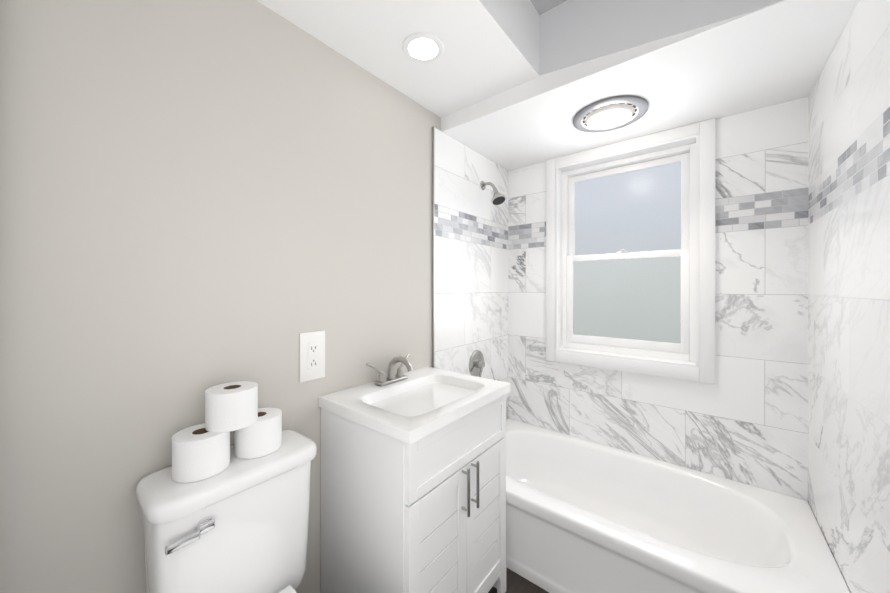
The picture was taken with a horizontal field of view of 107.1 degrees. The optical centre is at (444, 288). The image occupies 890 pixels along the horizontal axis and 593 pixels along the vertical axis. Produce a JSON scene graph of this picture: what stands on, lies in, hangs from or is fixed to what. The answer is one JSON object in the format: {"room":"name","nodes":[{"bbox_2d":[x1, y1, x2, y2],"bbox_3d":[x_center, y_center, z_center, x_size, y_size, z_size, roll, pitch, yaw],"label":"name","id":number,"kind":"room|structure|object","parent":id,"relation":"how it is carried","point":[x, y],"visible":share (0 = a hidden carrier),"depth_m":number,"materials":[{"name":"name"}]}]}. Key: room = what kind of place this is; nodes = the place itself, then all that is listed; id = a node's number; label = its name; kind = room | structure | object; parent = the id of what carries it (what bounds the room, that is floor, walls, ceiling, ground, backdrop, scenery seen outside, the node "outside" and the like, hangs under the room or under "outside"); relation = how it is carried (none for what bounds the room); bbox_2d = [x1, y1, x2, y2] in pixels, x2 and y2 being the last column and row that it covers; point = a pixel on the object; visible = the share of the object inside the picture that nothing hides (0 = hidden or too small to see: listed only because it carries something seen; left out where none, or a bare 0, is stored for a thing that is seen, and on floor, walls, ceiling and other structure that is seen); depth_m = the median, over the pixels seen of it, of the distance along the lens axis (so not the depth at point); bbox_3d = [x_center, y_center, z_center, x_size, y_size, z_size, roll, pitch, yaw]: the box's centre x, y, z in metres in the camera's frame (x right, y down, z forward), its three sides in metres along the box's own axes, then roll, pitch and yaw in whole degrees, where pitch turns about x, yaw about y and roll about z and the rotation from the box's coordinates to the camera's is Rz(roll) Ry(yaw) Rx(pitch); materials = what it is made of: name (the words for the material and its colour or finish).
{"room":"bathroom","nodes":[
{"label":"bathroom","id":0,"kind":"room"},
{"bbox_2d":[0,0,440,592],"bbox_3d":[-0.736,-0.009,1.026,0.120,2.650,4.008,0,0,39],"label":"wall","id":1,"kind":"structure","parent":0,"point":[198,198],"depth_m":0.90,"materials":[{"name":"beige paint"}]},
{"bbox_2d":[300,330,324,382],"bbox_3d":[-0.493,0.250,1.226,0.009,0.180,0.100,0,0,39],"label":"electrical outlet","id":2,"kind":"object","parent":1,"relation":"attached to","point":[312,355],"visible":1,"depth_m":1.22,"materials":[{"name":"white plastic"}]},
{"bbox_2d":[432,126,433,367],"bbox_3d":[-0.064,0.224,1.760,0.013,2.180,0.006,0,0,39],"label":"trim","id":3,"kind":"structure","parent":1,"relation":"attached to","point":[433,247],"depth_m":1.75,"materials":[{"name":"silver metal"}]},
{"bbox_2d":[434,127,507,419],"bbox_3d":[0.203,0.224,2.094,0.012,2.180,0.848,0,0,39],"label":"wall tile","id":4,"kind":"structure","parent":1,"relation":"attached to","point":[470,268],"depth_m":2.01,"materials":[{"name":"tile"}]},
{"bbox_2d":[469,350,484,376],"bbox_3d":[0.224,0.474,2.060,0.064,0.170,0.170,0,0,39],"label":"shower valve","id":5,"kind":"object","parent":4,"relation":"attached to","point":[476,364],"visible":0.85,"depth_m":2.04,"materials":[{"name":"grey metal"}]},
{"bbox_2d":[480,181,505,204],"bbox_3d":[0.299,-0.610,2.053,0.186,0.184,0.123,0,0,39],"label":"shower head","id":6,"kind":"object","parent":4,"relation":"attached to","point":[498,198],"visible":1,"depth_m":2.01},
{"bbox_2d":[257,0,539,117],"bbox_3d":[-0.283,-1.139,1.037,0.570,0.390,1.545,0,0,39],"label":"ceiling","id":7,"kind":"structure","parent":0,"point":[491,48],"depth_m":1.27,"materials":[{"name":"paint"}]},
{"bbox_2d":[402,33,443,63],"bbox_3d":[-0.086,-0.942,1.292,0.164,0.006,0.164,0,0,39],"label":"recessed light","id":8,"kind":"object","parent":7,"relation":"attached to","point":[416,44],"visible":1,"depth_m":1.28,"materials":[{"name":"white plastic"}]},
{"bbox_2d":[488,567,548,592],"bbox_3d":[-0.096,1.347,0.516,1.820,0.060,4.008,0,0,39],"label":"floor","id":9,"kind":"structure","parent":0,"point":[516,583],"depth_m":1.45,"materials":[{"name":"brown wood"}]},
{"bbox_2d":[136,429,316,592],"bbox_3d":[-0.389,0.898,0.770,0.737,0.836,0.406,0,0,39],"label":"toilet","id":10,"kind":"object","parent":9,"relation":"on","point":[238,525],"visible":0.81,"depth_m":0.85,"materials":[{"name":"white ceramic"}]},
{"bbox_2d":[172,381,281,482],"bbox_3d":[-0.600,0.378,0.927,0.132,0.202,0.266,0,0,39],"label":"rolls","id":11,"kind":"object","parent":10,"relation":"on","point":[200,452],"visible":1,"depth_m":0.87,"materials":[{"name":"white paper"}]},
{"bbox_2d":[318,354,509,592],"bbox_3d":[-0.091,0.803,1.330,0.504,1.025,0.617,0,0,39],"label":"bathroom vanity","id":12,"kind":"object","parent":9,"relation":"on","point":[413,481],"visible":1,"depth_m":1.15,"materials":[{"name":"white paint"}]},
{"bbox_2d":[504,419,849,592],"bbox_3d":[0.803,1.135,1.639,1.492,0.360,0.782,0,0,39],"label":"bathtub","id":13,"kind":"object","parent":9,"relation":"on","point":[584,516],"visible":0.83,"depth_m":1.47,"materials":[{"name":"white ceramic"}]},
{"bbox_2d":[530,0,566,14],"bbox_3d":[0.310,-1.273,0.562,0.950,0.120,1.545,0,0,39],"label":"ceiling","id":14,"kind":"structure","parent":0,"point":[542,6],"depth_m":1.40,"materials":[{"name":"paint"}]},
{"bbox_2d":[441,0,858,170],"bbox_3d":[0.814,-1.101,1.647,1.520,0.470,0.778,0,0,39],"label":"ceiling","id":15,"kind":"structure","parent":0,"point":[777,53],"depth_m":1.40,"materials":[{"name":"paint"}]},
{"bbox_2d":[573,95,648,132],"bbox_3d":[0.816,-0.841,1.634,0.336,0.048,0.336,0,0,39],"label":"fan light","id":16,"kind":"object","parent":15,"relation":"attached to","point":[611,113],"visible":1,"depth_m":1.58,"materials":[{"name":"grey metal"}]},
{"bbox_2d":[540,0,781,74],"bbox_3d":[0.792,-1.041,1.164,0.950,0.347,0.003,0,0,39],"label":"ceiling soffit","id":17,"kind":"structure","parent":0,"point":[574,32],"depth_m":1.27,"materials":[{"name":"white paint"}]},
{"bbox_3d":[1.107,-0.011,2.015,1.520,2.650,0.160,0,0,39],"label":"wall","id":18,"kind":"structure","parent":0,"visible":0},
{"bbox_2d":[546,118,715,383],"bbox_3d":[1.081,-0.191,2.009,0.882,1.349,0.182,0,0,39],"label":"window","id":19,"kind":"structure","parent":18,"relation":"in","point":[630,255],"depth_m":1.97,"materials":[{"name":"white"}]},
{"bbox_2d":[508,96,808,501],"bbox_3d":[1.053,0.224,1.949,1.496,2.180,0.012,0,0,39],"label":"wall tile","id":20,"kind":"structure","parent":18,"relation":"attached to","point":[743,419],"depth_m":1.64,"materials":[{"name":"tile"}]},
{"bbox_3d":[0.544,-0.007,0.001,0.120,2.650,4.008,0,0,39],"label":"wall","id":21,"kind":"structure","parent":0,"visible":0},
{"bbox_2d":[808,0,889,592],"bbox_3d":[1.366,0.226,1.134,0.012,2.180,0.893,0,0,39],"label":"wall tile","id":22,"kind":"structure","parent":21,"relation":"attached to","point":[849,317],"depth_m":1.02,"materials":[{"name":"tile"}]}
]}

